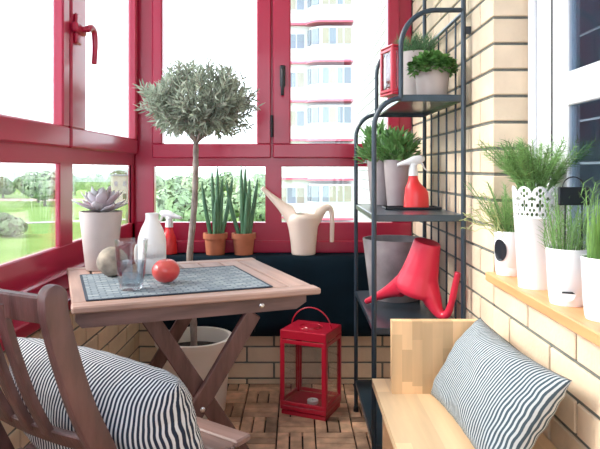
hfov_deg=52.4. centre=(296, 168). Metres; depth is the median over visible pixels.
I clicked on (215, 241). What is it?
snake plant
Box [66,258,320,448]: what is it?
folding table
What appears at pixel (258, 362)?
wall
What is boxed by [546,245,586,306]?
pot
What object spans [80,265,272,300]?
placemat
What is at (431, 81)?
pot
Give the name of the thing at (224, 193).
tree
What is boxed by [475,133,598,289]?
potted plant
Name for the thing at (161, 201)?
tree
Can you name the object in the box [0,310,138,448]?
wall
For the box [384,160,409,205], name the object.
pot
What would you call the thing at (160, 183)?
tree
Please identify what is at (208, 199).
tree
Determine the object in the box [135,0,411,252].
window
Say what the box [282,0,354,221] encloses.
apartment building
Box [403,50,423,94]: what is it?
pot
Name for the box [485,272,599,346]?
shelf
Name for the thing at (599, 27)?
wall
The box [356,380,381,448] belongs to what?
shelf
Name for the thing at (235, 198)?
tree
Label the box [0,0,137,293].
window
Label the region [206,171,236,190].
tree
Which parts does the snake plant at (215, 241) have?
pot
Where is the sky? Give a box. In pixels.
[156,169,264,180]
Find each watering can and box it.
[261,186,334,255]
[364,237,460,318]
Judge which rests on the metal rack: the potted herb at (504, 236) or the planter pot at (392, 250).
the planter pot at (392, 250)
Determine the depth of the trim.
1.70 m
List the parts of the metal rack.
post, post, post, rod, rod, rail, rod, rod, post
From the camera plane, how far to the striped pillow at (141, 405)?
1.10 m
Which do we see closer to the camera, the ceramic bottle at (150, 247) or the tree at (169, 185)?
the ceramic bottle at (150, 247)
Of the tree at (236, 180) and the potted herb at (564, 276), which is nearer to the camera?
the potted herb at (564, 276)
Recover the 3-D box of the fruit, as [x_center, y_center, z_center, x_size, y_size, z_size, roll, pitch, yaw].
[-0.387,0.299,1.800,0.082,0.069,0.082,0,0,0]
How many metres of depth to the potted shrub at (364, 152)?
2.54 m
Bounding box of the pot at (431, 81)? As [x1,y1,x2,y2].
[415,66,449,94]
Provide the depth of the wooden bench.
1.68 m
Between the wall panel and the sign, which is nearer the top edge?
the sign
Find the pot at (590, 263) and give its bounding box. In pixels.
[581,254,599,322]
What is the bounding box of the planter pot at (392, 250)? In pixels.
[363,235,423,302]
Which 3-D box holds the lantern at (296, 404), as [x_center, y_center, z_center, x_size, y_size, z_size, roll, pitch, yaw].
[0.062,0.826,2.660,0.214,0.449,0.190,0,0,24]
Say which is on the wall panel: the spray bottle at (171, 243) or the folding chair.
the spray bottle at (171, 243)
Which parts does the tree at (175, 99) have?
pot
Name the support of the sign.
in the potted herb at (564, 276)
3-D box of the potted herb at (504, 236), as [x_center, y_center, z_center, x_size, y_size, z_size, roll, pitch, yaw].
[0.596,0.161,1.728,0.264,0.280,0.247,0,0,16]
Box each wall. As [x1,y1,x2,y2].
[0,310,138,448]
[138,323,389,383]
[355,0,599,448]
[576,27,599,245]
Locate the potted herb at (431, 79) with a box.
[406,49,459,94]
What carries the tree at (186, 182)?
on the ground
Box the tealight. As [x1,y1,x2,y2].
[307,398,317,404]
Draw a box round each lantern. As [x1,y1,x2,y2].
[280,307,340,420]
[380,44,397,97]
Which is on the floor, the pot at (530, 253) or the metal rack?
the metal rack
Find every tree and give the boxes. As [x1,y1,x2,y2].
[133,56,265,419]
[156,174,164,191]
[156,188,176,197]
[156,193,166,221]
[162,194,211,221]
[163,182,191,194]
[164,175,182,187]
[178,184,219,202]
[180,173,209,192]
[198,197,231,221]
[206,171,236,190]
[219,191,226,202]
[224,185,256,221]
[225,175,255,192]
[237,196,264,221]
[250,173,264,186]
[251,187,264,202]
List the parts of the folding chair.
post, rail, rail, post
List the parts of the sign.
handle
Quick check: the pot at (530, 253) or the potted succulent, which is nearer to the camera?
the pot at (530, 253)
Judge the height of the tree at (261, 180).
7.852 m
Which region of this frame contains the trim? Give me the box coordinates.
[0,258,135,350]
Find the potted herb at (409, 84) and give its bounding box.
[393,28,441,94]
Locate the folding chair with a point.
(48, 308)
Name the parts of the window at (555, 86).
sash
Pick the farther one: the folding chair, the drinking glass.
the drinking glass
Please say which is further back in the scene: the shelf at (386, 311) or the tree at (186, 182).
the tree at (186, 182)
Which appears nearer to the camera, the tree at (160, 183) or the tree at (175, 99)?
the tree at (175, 99)
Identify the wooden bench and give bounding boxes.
[372,319,556,448]
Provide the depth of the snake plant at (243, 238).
2.99 m
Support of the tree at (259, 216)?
on the ground
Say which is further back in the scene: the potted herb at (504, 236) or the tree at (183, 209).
the tree at (183, 209)
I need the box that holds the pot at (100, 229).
[79,210,122,270]
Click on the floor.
(253, 409)
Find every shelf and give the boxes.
[356,204,461,221]
[356,290,453,334]
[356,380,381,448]
[379,95,461,116]
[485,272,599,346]
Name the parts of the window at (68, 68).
pane, pane, sash, handle, lever, pane, sash, pane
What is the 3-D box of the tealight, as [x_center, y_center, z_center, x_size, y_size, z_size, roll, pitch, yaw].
[0.068,1.001,2.635,0.049,0.017,0.049,0,0,0]
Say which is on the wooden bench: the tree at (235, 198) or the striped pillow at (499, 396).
the striped pillow at (499, 396)
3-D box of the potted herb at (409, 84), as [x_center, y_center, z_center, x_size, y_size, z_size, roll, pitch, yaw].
[0.466,-0.394,2.353,0.206,0.294,0.213,0,0,0]
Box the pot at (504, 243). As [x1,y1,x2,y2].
[494,229,516,275]
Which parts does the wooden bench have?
seat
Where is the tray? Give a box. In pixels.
[382,206,441,209]
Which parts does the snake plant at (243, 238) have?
pot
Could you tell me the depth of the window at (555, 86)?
1.58 m
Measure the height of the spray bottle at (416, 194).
0.201 m
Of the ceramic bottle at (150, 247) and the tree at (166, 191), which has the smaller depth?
the ceramic bottle at (150, 247)
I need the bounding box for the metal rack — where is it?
[353,0,470,448]
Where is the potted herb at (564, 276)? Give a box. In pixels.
[537,178,599,306]
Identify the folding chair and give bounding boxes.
[0,284,249,448]
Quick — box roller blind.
[575,0,599,237]
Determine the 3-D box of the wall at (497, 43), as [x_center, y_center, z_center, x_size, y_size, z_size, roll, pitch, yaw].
[0.642,-0.450,2.425,0.125,8.000,7.450,0,0,0]
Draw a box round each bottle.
[134,213,165,273]
[159,210,181,254]
[397,155,428,206]
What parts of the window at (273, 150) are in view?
sash, handle, lever, sash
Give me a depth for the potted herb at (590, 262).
1.21 m
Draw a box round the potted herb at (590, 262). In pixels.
[581,187,599,322]
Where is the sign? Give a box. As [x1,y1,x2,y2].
[558,176,589,249]
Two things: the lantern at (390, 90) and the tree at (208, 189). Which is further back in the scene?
the tree at (208, 189)
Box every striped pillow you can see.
[9,337,203,448]
[431,317,571,448]
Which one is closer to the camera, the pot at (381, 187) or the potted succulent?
the potted succulent
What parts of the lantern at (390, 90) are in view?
door, door, corner post, corner post, door, door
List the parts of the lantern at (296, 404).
corner post, door, corner post, door, handle, door, corner post, door, corner post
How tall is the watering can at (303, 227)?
0.336 m
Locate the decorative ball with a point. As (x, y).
(107, 259)
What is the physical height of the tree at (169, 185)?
6.896 m
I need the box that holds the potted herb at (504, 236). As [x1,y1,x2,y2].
[459,180,518,275]
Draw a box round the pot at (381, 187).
[367,160,386,204]
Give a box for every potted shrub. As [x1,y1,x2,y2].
[352,119,405,204]
[370,125,425,205]
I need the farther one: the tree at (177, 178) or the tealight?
the tree at (177, 178)
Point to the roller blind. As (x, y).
(587, 12)
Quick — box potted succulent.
[72,186,126,270]
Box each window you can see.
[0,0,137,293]
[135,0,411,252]
[528,0,599,245]
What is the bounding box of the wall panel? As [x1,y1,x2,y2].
[163,253,389,335]
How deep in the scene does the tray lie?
2.28 m
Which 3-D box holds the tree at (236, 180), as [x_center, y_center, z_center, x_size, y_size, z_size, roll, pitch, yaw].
[-17.433,5.541,189.996,7.886,7.382,9.397,0,0,41]
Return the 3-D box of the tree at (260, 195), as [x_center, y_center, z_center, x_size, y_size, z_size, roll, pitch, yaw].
[-6.217,6.255,112.435,6.677,5.854,5.600,0,0,45]
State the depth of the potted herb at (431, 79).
2.06 m
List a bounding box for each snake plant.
[201,166,232,254]
[226,166,257,254]
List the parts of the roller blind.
pull rod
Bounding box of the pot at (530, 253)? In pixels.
[513,216,556,289]
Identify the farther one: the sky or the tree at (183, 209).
the sky
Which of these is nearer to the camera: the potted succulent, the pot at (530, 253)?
the pot at (530, 253)
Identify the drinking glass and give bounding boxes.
[117,259,144,286]
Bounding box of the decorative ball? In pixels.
[96,247,127,275]
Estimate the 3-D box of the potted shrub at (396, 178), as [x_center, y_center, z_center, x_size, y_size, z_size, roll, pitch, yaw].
[0.411,-0.015,2.480,0.219,0.334,0.218,0,0,34]
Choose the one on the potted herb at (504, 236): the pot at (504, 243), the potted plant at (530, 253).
the pot at (504, 243)
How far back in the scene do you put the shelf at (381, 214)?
2.02 m
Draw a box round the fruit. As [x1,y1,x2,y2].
[152,259,179,282]
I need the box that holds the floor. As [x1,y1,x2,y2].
[207,384,370,448]
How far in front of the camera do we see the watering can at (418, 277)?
2.12 m
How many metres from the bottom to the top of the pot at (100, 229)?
0.196 m
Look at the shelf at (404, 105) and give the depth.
2.28 m

